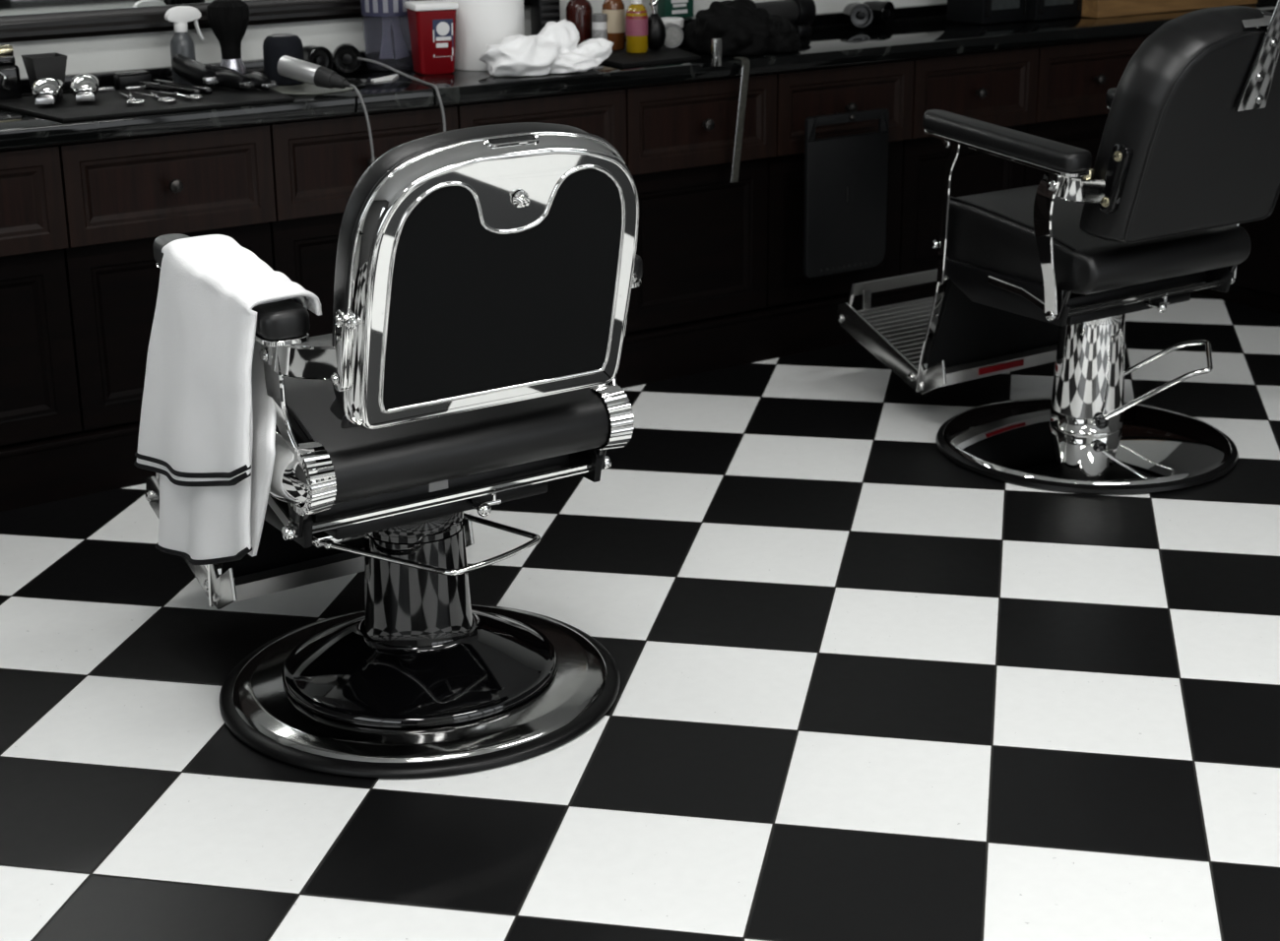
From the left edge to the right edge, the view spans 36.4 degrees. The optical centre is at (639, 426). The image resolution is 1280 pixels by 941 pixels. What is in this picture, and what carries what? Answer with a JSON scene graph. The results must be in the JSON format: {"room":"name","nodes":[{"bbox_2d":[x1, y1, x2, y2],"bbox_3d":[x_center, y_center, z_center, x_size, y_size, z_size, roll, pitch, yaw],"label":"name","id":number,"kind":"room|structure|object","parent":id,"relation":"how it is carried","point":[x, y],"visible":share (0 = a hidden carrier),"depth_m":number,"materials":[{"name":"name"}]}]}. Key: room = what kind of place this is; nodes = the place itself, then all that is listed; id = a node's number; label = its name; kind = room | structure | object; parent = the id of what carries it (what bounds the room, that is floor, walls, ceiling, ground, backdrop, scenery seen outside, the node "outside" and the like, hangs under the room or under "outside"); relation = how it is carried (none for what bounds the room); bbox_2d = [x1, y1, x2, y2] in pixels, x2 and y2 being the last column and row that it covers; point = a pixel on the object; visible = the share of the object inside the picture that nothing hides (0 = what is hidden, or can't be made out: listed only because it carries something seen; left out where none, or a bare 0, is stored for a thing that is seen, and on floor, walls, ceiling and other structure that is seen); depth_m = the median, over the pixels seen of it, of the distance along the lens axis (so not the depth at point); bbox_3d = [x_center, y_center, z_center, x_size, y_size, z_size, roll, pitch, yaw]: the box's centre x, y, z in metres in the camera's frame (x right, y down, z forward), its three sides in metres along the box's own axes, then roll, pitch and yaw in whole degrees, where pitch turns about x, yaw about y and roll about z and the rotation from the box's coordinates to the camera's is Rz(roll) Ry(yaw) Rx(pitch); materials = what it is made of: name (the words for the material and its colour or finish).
{"room":"salon","nodes":[
{"label":"salon","id":0,"kind":"room"},
{"bbox_2d":[0,0,947,94],"bbox_3d":[-0.862,-1.433,4.877,8.000,2.750,0.100,-12,21,-32],"label":"wall","id":1,"kind":"structure","parent":0,"point":[129,51],"depth_m":4.82,"materials":[{"name":"grey paint"}]},
{"bbox_2d":[0,0,213,43],"bbox_3d":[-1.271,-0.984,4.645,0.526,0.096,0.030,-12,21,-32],"label":"wall mirror","id":2,"kind":"object","parent":1,"relation":"attached to","point":[30,20],"depth_m":4.61,"materials":[{"name":"brown wood"}]},
{"bbox_2d":[0,0,213,15],"bbox_3d":[-1.869,-1.316,4.133,3.790,0.940,0.008,-12,21,-32],"label":"mirror glass","id":3,"kind":"object","parent":2,"relation":"attached to","point":[7,7],"depth_m":4.63,"materials":[{"name":"white"}]},
{"bbox_2d":[242,0,362,25],"bbox_3d":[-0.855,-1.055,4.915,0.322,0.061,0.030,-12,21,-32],"label":"wall mirror","id":4,"kind":"object","parent":1,"relation":"attached to","point":[261,12],"depth_m":4.91,"materials":[{"name":"brown wood"}]},
{"bbox_2d":[20,2,947,94],"bbox_3d":[-0.780,-0.942,5.005,7.500,0.034,0.026,-12,21,-32],"label":"trim","id":5,"kind":"structure","parent":1,"relation":"attached to","point":[105,79],"depth_m":4.88,"materials":[{"name":"black plastic"}]},
{"bbox_2d":[0,292,1279,940],"bbox_3d":[1.140,0.773,2.478,7.800,0.050,7.020,-12,21,-32],"label":"floor","id":6,"kind":"structure","parent":0,"point":[875,685],"depth_m":3.35,"materials":[{"name":"tile"}]},
{"bbox_2d":[145,122,642,778],"bbox_3d":[-0.463,-0.064,3.386,0.700,1.029,1.059,-12,21,-32],"label":"barber chair","id":7,"kind":"object","parent":6,"relation":"on","point":[485,276],"visible":0.95,"depth_m":3.09,"materials":[{"name":"black leather"}]},
{"bbox_2d":[133,234,321,565],"bbox_3d":[-0.678,-0.013,3.146,0.152,0.573,0.508,-12,21,-32],"label":"hand towel","id":8,"kind":"object","parent":7,"relation":"on","point":[208,419],"visible":0.98,"depth_m":3.05,"materials":[{"name":"white fabric"}]},
{"bbox_2d":[155,262,309,346],"bbox_3d":[-0.651,-0.201,3.070,0.076,0.044,0.480,-12,21,-32],"label":"armrest","id":9,"kind":"object","parent":7,"relation":"on","point":[283,323],"depth_m":2.88,"materials":[{"name":"black leather"}]},
{"bbox_2d":[275,333,611,505],"bbox_3d":[-0.394,-0.042,3.286,0.524,0.160,0.490,-12,21,-32],"label":"seat cushion","id":10,"kind":"object","parent":7,"relation":"on","point":[352,463],"depth_m":3.09,"materials":[{"name":"black leather"}]},
{"bbox_2d":[329,122,586,420],"bbox_3d":[-0.242,-0.245,2.981,0.480,0.443,0.171,-12,21,-32],"label":"cushion","id":11,"kind":"object","parent":7,"relation":"on","point":[438,324],"depth_m":2.89,"materials":[{"name":"black leather"}]},
{"bbox_2d":[631,278,640,288],"bbox_3d":[-0.154,-0.306,3.388,0.076,0.044,0.480,-12,21,-32],"label":"tray","id":12,"kind":"object","parent":7,"relation":"on","point":[638,283],"depth_m":3.21,"materials":[{"name":"silver metal"}]},
{"bbox_2d":[0,278,948,511],"bbox_3d":[-0.526,-0.074,4.896,7.500,0.140,0.052,-12,21,-32],"label":"baseboard","id":13,"kind":"structure","parent":6,"relation":"on","point":[76,465],"depth_m":5.24,"materials":[{"name":"brown wood"}]},
{"bbox_2d":[0,143,81,447],"bbox_3d":[-1.559,-0.298,4.310,0.483,0.671,0.496,-12,21,-32],"label":"base cabinet","id":14,"kind":"object","parent":13,"relation":"on","point":[39,397],"visible":0.98,"depth_m":4.26,"materials":[{"name":"brown wood"}]},
{"bbox_2d":[56,123,275,432],"bbox_3d":[-1.157,-0.383,4.567,0.486,0.671,0.496,-12,21,-32],"label":"base cabinet","id":15,"kind":"object","parent":13,"relation":"on","point":[120,195],"visible":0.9,"depth_m":4.36,"materials":[{"name":"brown wood"}]},
{"bbox_2d":[266,104,457,336],"bbox_3d":[-0.755,-0.469,4.824,0.485,0.671,0.496,-12,21,-32],"label":"base cabinet","id":16,"kind":"object","parent":13,"relation":"on","point":[318,163],"visible":0.33,"depth_m":4.57,"materials":[{"name":"brown wood"}]},
{"bbox_2d":[453,87,626,163],"bbox_3d":[-0.352,-0.554,5.082,0.485,0.671,0.496,-12,21,-32],"label":"base cabinet","id":17,"kind":"object","parent":13,"relation":"on","point":[602,113],"visible":0.05,"depth_m":4.86,"materials":[{"name":"brown wood"}]},
{"bbox_2d":[0,0,1278,149],"bbox_3d":[-0.633,-0.841,4.809,7.500,0.042,0.515,-12,21,-32],"label":"countertop","id":18,"kind":"structure","parent":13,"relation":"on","point":[916,37],"depth_m":4.89,"materials":[{"name":"black stone"}]},
{"bbox_2d":[114,69,151,90],"bbox_3d":[-1.204,-0.821,4.624,0.080,0.042,0.040,-12,21,-32],"label":"box","id":19,"kind":"object","parent":18,"relation":"on","point":[122,80],"visible":0.81,"depth_m":4.61,"materials":[{"name":"black plastic"}]},
{"bbox_2d":[0,84,294,122],"bbox_3d":[-1.127,-0.744,4.431,0.625,0.009,0.408,-12,21,-32],"label":"mat","id":20,"kind":"object","parent":18,"relation":"on","point":[109,103],"visible":0.82,"depth_m":4.34,"materials":[{"name":"black plastic"}]},
{"bbox_2d":[0,45,21,100],"bbox_3d":[-1.463,-0.801,4.428,0.095,0.126,0.079,-12,21,-32],"label":"clipper","id":21,"kind":"object","parent":20,"relation":"on","point":[10,80],"visible":0.98,"depth_m":4.42,"materials":[{"name":"black plastic"}]},
{"bbox_2d":[0,70,10,90],"bbox_3d":[-1.441,-0.784,4.407,0.028,0.050,0.012,-12,21,-32],"label":"switch","id":22,"kind":"object","parent":21,"relation":"attached to","point":[5,76],"depth_m":4.41,"materials":[{"name":"silver metal"}]},
{"bbox_2d":[21,52,66,96],"bbox_3d":[-1.358,-0.803,4.457,0.081,0.092,0.081,-12,21,-32],"label":"tumbler","id":23,"kind":"object","parent":20,"relation":"on","point":[37,66],"visible":0.62,"depth_m":4.43,"materials":[{"name":"grey plastic"}]},
{"bbox_2d":[31,75,63,104],"bbox_3d":[-1.320,-0.756,4.347,0.063,0.052,0.156,-3,18,-8],"label":"hair clipper","id":24,"kind":"object","parent":20,"relation":"on","point":[45,90],"visible":1,"depth_m":4.29,"materials":[{"name":"silver metal"}]},
{"bbox_2d":[69,73,99,101],"bbox_3d":[-1.250,-0.769,4.386,0.063,0.052,0.156,-5,18,-13],"label":"hair clipper","id":25,"kind":"object","parent":20,"relation":"on","point":[84,87],"visible":1,"depth_m":4.33,"materials":[{"name":"silver metal"}]},
{"bbox_2d":[98,86,114,91],"bbox_3d":[-1.257,-0.784,4.531,0.068,0.008,0.020,-13,21,-35],"label":"comb","id":26,"kind":"object","parent":20,"relation":"on","point":[106,89],"visible":0.59,"depth_m":4.53,"materials":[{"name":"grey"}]},
{"bbox_2d":[119,92,145,104],"bbox_3d":[-1.146,-0.741,4.385,0.043,0.008,0.195,-7,19,-21],"label":"scissors","id":27,"kind":"object","parent":20,"relation":"on","point":[131,100],"visible":1,"depth_m":4.32,"materials":[{"name":"silver metal"}]},
{"bbox_2d":[125,84,144,90],"bbox_3d":[-1.171,-0.795,4.563,0.068,0.008,0.020,-13,21,-35],"label":"comb","id":28,"kind":"object","parent":20,"relation":"on","point":[132,88],"visible":0.8,"depth_m":4.55,"materials":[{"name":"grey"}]},
{"bbox_2d":[133,91,176,102],"bbox_3d":[-1.094,-0.747,4.401,0.041,0.008,0.194,-11,20,-30],"label":"scissors","id":29,"kind":"object","parent":20,"relation":"on","point":[160,99],"visible":1,"depth_m":4.35,"materials":[{"name":"silver metal"}]},
{"bbox_2d":[138,81,200,94],"bbox_3d":[-1.088,-0.782,4.506,0.213,0.017,0.018,14,22,38],"label":"razor","id":30,"kind":"object","parent":20,"relation":"on","point":[157,87],"visible":0.77,"depth_m":4.50,"materials":[{"name":"black plastic"}]},
{"bbox_2d":[148,90,203,99],"bbox_3d":[-1.054,-0.757,4.433,0.039,0.008,0.195,-17,24,-41],"label":"scissors","id":31,"kind":"object","parent":20,"relation":"on","point":[188,96],"visible":1,"depth_m":4.40,"materials":[{"name":"silver metal"}]},
{"bbox_2d":[153,79,212,94],"bbox_3d":[-1.064,-0.791,4.533,0.213,0.017,0.018,15,23,41],"label":"razor","id":32,"kind":"object","parent":20,"relation":"on","point":[204,91],"visible":0.77,"depth_m":4.51,"materials":[{"name":"black plastic"}]},
{"bbox_2d":[171,54,218,87],"bbox_3d":[-1.048,-0.837,4.583,0.045,0.069,0.179,-16,23,-39],"label":"trimmer","id":33,"kind":"object","parent":20,"relation":"on","point":[196,73],"visible":0.98,"depth_m":4.56,"materials":[{"name":"black plastic"}]},
{"bbox_2d":[207,64,239,72],"bbox_3d":[-1.003,-0.840,4.642,0.142,0.041,0.036,8,19,25],"label":"trimmer","id":34,"kind":"object","parent":20,"relation":"on","point":[215,68],"visible":0.23,"depth_m":4.63,"materials":[{"name":"black plastic"}]},
{"bbox_2d":[212,69,255,90],"bbox_3d":[-0.951,-0.807,4.531,0.132,0.043,0.040,11,21,32],"label":"trimmer","id":35,"kind":"object","parent":20,"relation":"on","point":[225,78],"visible":1,"depth_m":4.51,"materials":[{"name":"black plastic"}]},
{"bbox_2d":[245,71,276,83],"bbox_3d":[-0.900,-0.822,4.600,0.102,0.030,0.026,14,23,39],"label":"trimmer","id":36,"kind":"object","parent":20,"relation":"on","point":[272,81],"visible":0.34,"depth_m":4.58,"materials":[{"name":"black plastic"}]},
{"bbox_2d":[245,72,277,90],"bbox_3d":[-0.889,-0.802,4.525,0.112,0.037,0.034,14,23,39],"label":"trimmer","id":37,"kind":"object","parent":20,"relation":"on","point":[263,83],"visible":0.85,"depth_m":4.50,"materials":[{"name":"black plastic"}]},
{"bbox_2d":[164,5,203,84],"bbox_3d":[-1.087,-0.912,4.665,0.090,0.187,0.058,-12,21,-32],"label":"spray bottle","id":38,"kind":"object","parent":18,"relation":"on","point":[181,42],"visible":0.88,"depth_m":4.64,"materials":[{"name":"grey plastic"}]},
{"bbox_2d":[206,0,249,74],"bbox_3d":[-0.988,-0.929,4.693,0.105,0.202,0.100,-12,21,-32],"label":"brush","id":39,"kind":"object","parent":18,"relation":"on","point":[228,20],"visible":0.8,"depth_m":4.65,"materials":[{"name":"black metal"}]},
{"bbox_2d":[270,82,353,94],"bbox_3d":[-0.775,-0.801,4.610,0.200,0.004,0.200,-12,21,-32],"label":"pad","id":40,"kind":"object","parent":18,"relation":"on","point":[303,89],"visible":0.64,"depth_m":4.57,"materials":[{"name":"grey rubber"}]},
{"bbox_2d":[262,33,304,85],"bbox_3d":[-0.853,-0.880,4.663,0.097,0.116,0.097,-12,21,-32],"label":"speaker","id":41,"kind":"object","parent":40,"relation":"on","point":[277,45],"visible":0.8,"depth_m":4.63},
{"bbox_2d":[303,45,333,69],"bbox_3d":[-0.819,-0.917,4.865,0.072,0.072,0.091,-15,22,-37],"label":"hair dryer","id":42,"kind":"object","parent":18,"relation":"on","point":[319,55],"visible":0.66,"depth_m":4.83,"materials":[{"name":"black plastic"}]},
{"bbox_2d":[276,55,375,163],"bbox_3d":[-0.726,-0.615,4.585,0.250,0.504,0.049,7,19,24],"label":"corded hair clipper","id":43,"kind":"object","parent":18,"relation":"on","point":[316,75],"visible":0.76,"depth_m":4.51,"materials":[{"name":"silver metal"}]},
{"bbox_2d":[370,73,398,82],"bbox_3d":[-0.615,-0.852,4.761,0.033,0.006,0.120,8,19,25],"label":"brush","id":44,"kind":"object","parent":18,"relation":"on","point":[391,77],"visible":1,"depth_m":4.74,"materials":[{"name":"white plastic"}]},
{"bbox_2d":[360,0,414,70],"bbox_3d":[-0.639,-1.022,4.947,0.136,0.220,0.137,-12,21,-32],"label":"tub","id":45,"kind":"object","parent":18,"relation":"on","point":[386,30],"visible":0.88,"depth_m":4.90,"materials":[{"name":"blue plastic"}]},
{"bbox_2d":[365,0,414,12],"bbox_3d":[-0.621,-1.063,4.891,0.130,0.040,0.047,-9,19,-24],"label":"print","id":46,"kind":"object","parent":45,"relation":"attached to","point":[371,6],"depth_m":4.87,"materials":[{"name":"grey paper"}]},
{"bbox_2d":[332,43,446,131],"bbox_3d":[-0.627,-0.764,4.790,0.094,0.323,0.486,-13,21,-34],"label":"clipper","id":47,"kind":"object","parent":18,"relation":"on","point":[348,59],"visible":0.88,"depth_m":4.86,"materials":[{"name":"black plastic"}]},
{"bbox_2d":[404,0,458,74],"bbox_3d":[-0.516,-0.970,4.854,0.112,0.174,0.100,-7,19,-21],"label":"container","id":48,"kind":"object","parent":18,"relation":"on","point":[431,23],"visible":1,"depth_m":4.82,"materials":[{"name":"red plastic"}]},
{"bbox_2d":[433,21,452,57],"bbox_3d":[-0.487,-0.953,4.822,0.051,0.099,0.007,-7,19,-21],"label":"label","id":49,"kind":"object","parent":48,"relation":"attached to","point":[442,31],"depth_m":4.82,"materials":[{"name":"grey paper"}]},
{"bbox_2d":[448,0,524,70],"bbox_3d":[-0.394,-1.044,4.956,0.198,0.250,0.198,-12,21,-32],"label":"paper towel roll","id":50,"kind":"object","parent":18,"relation":"on","point":[480,24],"visible":0.53,"depth_m":4.88,"materials":[{"name":"white paper"}]},
{"bbox_2d":[530,0,560,35],"bbox_3d":[-0.254,-1.109,5.240,0.064,0.200,0.052,-12,21,-32],"label":"box","id":51,"kind":"object","parent":18,"relation":"on","point":[543,12],"visible":0.62,"depth_m":5.22,"materials":[{"name":"black plastic"}]},
{"bbox_2d":[478,19,613,76],"bbox_3d":[-0.227,-0.946,4.848,0.361,0.126,0.190,-10,20,-28],"label":"towel","id":52,"kind":"object","parent":18,"relation":"on","point":[555,49],"visible":1,"depth_m":4.80,"materials":[{"name":"white fabric"}]},
{"bbox_2d":[601,43,701,67],"bbox_3d":[-0.001,-0.994,5.180,0.328,0.012,0.443,-9,20,-26],"label":"tray","id":53,"kind":"object","parent":18,"relation":"on","point":[621,58],"visible":0.54,"depth_m":5.04,"materials":[{"name":"black plastic"}]},
{"bbox_2d":[566,0,592,45],"bbox_3d":[-0.163,-1.098,5.234,0.072,0.156,0.072,-12,21,-32],"label":"bottle","id":54,"kind":"object","parent":53,"relation":"on","point":[579,13],"visible":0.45,"depth_m":5.21,"materials":[{"name":"red plastic"}]},
{"bbox_2d":[591,12,607,40],"bbox_3d":[-0.107,-1.052,5.186,0.042,0.096,0.042,-12,21,-32],"label":"bottle","id":55,"kind":"object","parent":53,"relation":"on","point":[599,20],"visible":0.62,"depth_m":5.17,"materials":[{"name":"grey plastic"}]},
{"bbox_2d":[591,29,607,40],"bbox_3d":[-0.107,-1.042,5.190,0.041,0.035,0.041,-12,21,-32],"label":"print","id":56,"kind":"object","parent":55,"relation":"attached to","point":[596,33],"depth_m":5.17},
{"bbox_2d":[601,0,625,50],"bbox_3d":[-0.070,-1.091,5.200,0.062,0.161,0.062,-12,21,-32],"label":"bottle","id":57,"kind":"object","parent":53,"relation":"on","point":[614,9],"visible":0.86,"depth_m":5.18,"materials":[{"name":"brown plastic"}]},
{"bbox_2d":[625,0,647,53],"bbox_3d":[-0.009,-1.063,5.126,0.060,0.151,0.060,-12,21,-32],"label":"bottle","id":58,"kind":"object","parent":53,"relation":"on","point":[636,15],"visible":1,"depth_m":5.11,"materials":[{"name":"pink plastic"}]},
{"bbox_2d":[647,0,666,50],"bbox_3d":[0.039,-1.066,5.159,0.062,0.136,0.062,-12,21,-32],"label":"bulb","id":59,"kind":"object","parent":53,"relation":"on","point":[657,34],"visible":0.94,"depth_m":5.14,"materials":[{"name":"black rubber"}]},
{"bbox_2d":[661,16,683,27],"bbox_3d":[0.085,-1.080,5.314,0.068,0.069,0.068,-12,21,-32],"label":"jar","id":60,"kind":"object","parent":53,"relation":"on","point":[674,20],"visible":0.3,"depth_m":5.28,"materials":[{"name":"white plastic"}]},
{"bbox_2d":[663,22,683,48],"bbox_3d":[0.084,-1.045,5.208,0.066,0.066,0.022,-6,18,-18],"label":"round tin","id":61,"kind":"object","parent":53,"relation":"on","point":[674,32],"visible":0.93,"depth_m":5.20,"materials":[{"name":"grey plastic"}]},
{"bbox_2d":[679,14,696,46],"bbox_3d":[0.113,-1.100,5.415,0.154,0.072,0.104,-12,21,-32],"label":"product box","id":62,"kind":"object","parent":18,"relation":"on","point":[687,20],"visible":0.16,"depth_m":5.37,"materials":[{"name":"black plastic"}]},
{"bbox_2d":[656,0,693,17],"bbox_3d":[0.098,-1.212,5.381,0.096,0.160,0.042,-12,21,-32],"label":"carton","id":63,"kind":"object","parent":62,"relation":"on","point":[666,8],"visible":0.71,"depth_m":5.38,"materials":[{"name":"teal cardboard"}]},
{"bbox_2d":[671,0,688,13],"bbox_3d":[0.110,-1.162,5.380,0.056,0.040,0.001,-12,21,-32],"label":"print","id":64,"kind":"object","parent":63,"relation":"attached to","point":[677,6],"depth_m":5.38,"materials":[{"name":"grey"}]},
{"bbox_2d":[730,57,749,182],"bbox_3d":[0.253,-0.806,5.118,0.064,0.321,0.044,-12,21,-32],"label":"strap","id":65,"kind":"object","parent":18,"relation":"hanging from","point":[745,62],"visible":1,"depth_m":5.10,"materials":[{"name":"black leather"}]},
{"bbox_2d":[684,0,801,66],"bbox_3d":[0.260,-1.069,5.204,0.379,0.151,0.321,-12,21,-32],"label":"cape","id":66,"kind":"object","parent":18,"relation":"on","point":[728,28],"visible":1,"depth_m":5.14,"materials":[{"name":"black fabric"}]},
{"bbox_2d":[755,0,816,37],"bbox_3d":[0.395,-1.158,5.519,0.232,0.115,0.089,-16,23,-41],"label":"dryer","id":67,"kind":"object","parent":18,"relation":"on","point":[800,14],"visible":0.54,"depth_m":5.52,"materials":[{"name":"grey plastic"}]},
{"bbox_2d":[842,2,872,28],"bbox_3d":[0.645,-1.228,5.800,0.072,0.072,0.091,-5,18,-13],"label":"hair dryer","id":68,"kind":"object","parent":18,"relation":"on","point":[858,15],"visible":1,"depth_m":5.77,"materials":[{"name":"black plastic"}]},
{"bbox_2d":[863,0,895,25],"bbox_3d":[0.709,-1.245,5.852,0.091,0.072,0.072,13,22,37],"label":"hair dryer","id":69,"kind":"object","parent":18,"relation":"on","point":[883,12],"visible":0.8,"depth_m":5.82,"materials":[{"name":"black plastic"}]},
{"bbox_2d":[946,0,1028,24],"bbox_3d":[1.060,-1.318,5.925,0.190,0.160,0.163,-12,21,-32],"label":"equipment box","id":70,"kind":"object","parent":18,"relation":"on","point":[983,12],"visible":1,"depth_m":5.88,"materials":[{"name":"black plastic"}]},
{"bbox_2d":[1027,0,1082,20],"bbox_3d":[1.243,-1.350,6.006,0.200,0.170,0.153,-12,21,-32],"label":"equipment box","id":71,"kind":"object","parent":18,"relation":"on","point":[1038,10],"visible":0.78,"depth_m":5.95,"materials":[{"name":"black plastic"}]},
{"bbox_2d":[1081,0,1257,18],"bbox_3d":[1.660,-1.392,6.225,0.740,0.110,0.182,-12,21,-32],"label":"wooden box","id":72,"kind":"object","parent":18,"relation":"on","point":[1097,9],"visible":0.8,"depth_m":6.07,"materials":[{"name":"brown wood"}]},
{"bbox_2d":[621,71,776,333],"bbox_3d":[0.050,-0.639,5.339,0.485,0.671,0.496,-12,21,-32],"label":"base cabinet","id":73,"kind":"object","parent":13,"relation":"on","point":[702,240],"visible":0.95,"depth_m":5.20,"materials":[{"name":"brown wood"}]},
{"bbox_2d":[762,58,914,309],"bbox_3d":[0.452,-0.725,5.596,0.485,0.671,0.496,-12,21,-32],"label":"base cabinet","id":74,"kind":"object","parent":13,"relation":"on","point":[802,94],"visible":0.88,"depth_m":5.40,"materials":[{"name":"brown wood"}]},
{"bbox_2d":[803,108,889,277],"bbox_3d":[0.555,-0.646,5.361,0.287,0.440,0.073,-12,21,-32],"label":"board","id":75,"kind":"object","parent":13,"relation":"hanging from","point":[846,176],"visible":1,"depth_m":5.34,"materials":[{"name":"black plastic"}]},
{"bbox_2d":[898,46,1038,275],"bbox_3d":[0.854,-0.810,5.853,0.485,0.671,0.496,-12,21,-32],"label":"base cabinet","id":76,"kind":"object","parent":13,"relation":"on","point":[998,87],"visible":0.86,"depth_m":5.67,"materials":[{"name":"brown wood"}]},
{"bbox_2d":[1023,34,1149,187],"bbox_3d":[1.256,-0.895,6.110,0.485,0.671,0.496,-12,21,-32],"label":"base cabinet","id":77,"kind":"object","parent":13,"relation":"on","point":[1074,79],"visible":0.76,"depth_m":5.87,"materials":[{"name":"brown wood"}]},
{"bbox_2d":[835,0,1279,495],"bbox_3d":[1.005,-0.508,4.611,0.710,1.111,1.102,-12,21,-32],"label":"barber chair","id":78,"kind":"object","parent":6,"relation":"on","point":[1053,270],"visible":1,"depth_m":4.40,"materials":[{"name":"black leather"}]},
{"bbox_2d":[923,128,1089,177],"bbox_3d":[0.805,-0.612,4.324,0.076,0.044,0.480,-12,21,-32],"label":"armrest","id":79,"kind":"object","parent":78,"relation":"on","point":[1057,160],"depth_m":4.22,"materials":[{"name":"black leather"}]},
{"bbox_2d":[946,178,1251,294],"bbox_3d":[1.062,-0.451,4.541,0.524,0.157,0.490,-12,21,-32],"label":"seat cushion","id":80,"kind":"object","parent":78,"relation":"on","point":[990,233],"depth_m":4.40,"materials":[{"name":"black leather"}]},
{"bbox_2d":[1079,5,1279,243],"bbox_3d":[1.227,-0.667,4.234,0.525,0.486,0.250,-12,21,-32],"label":"cushion","id":81,"kind":"object","parent":78,"relation":"on","point":[1190,139],"depth_m":4.12,"materials":[{"name":"black leather"}]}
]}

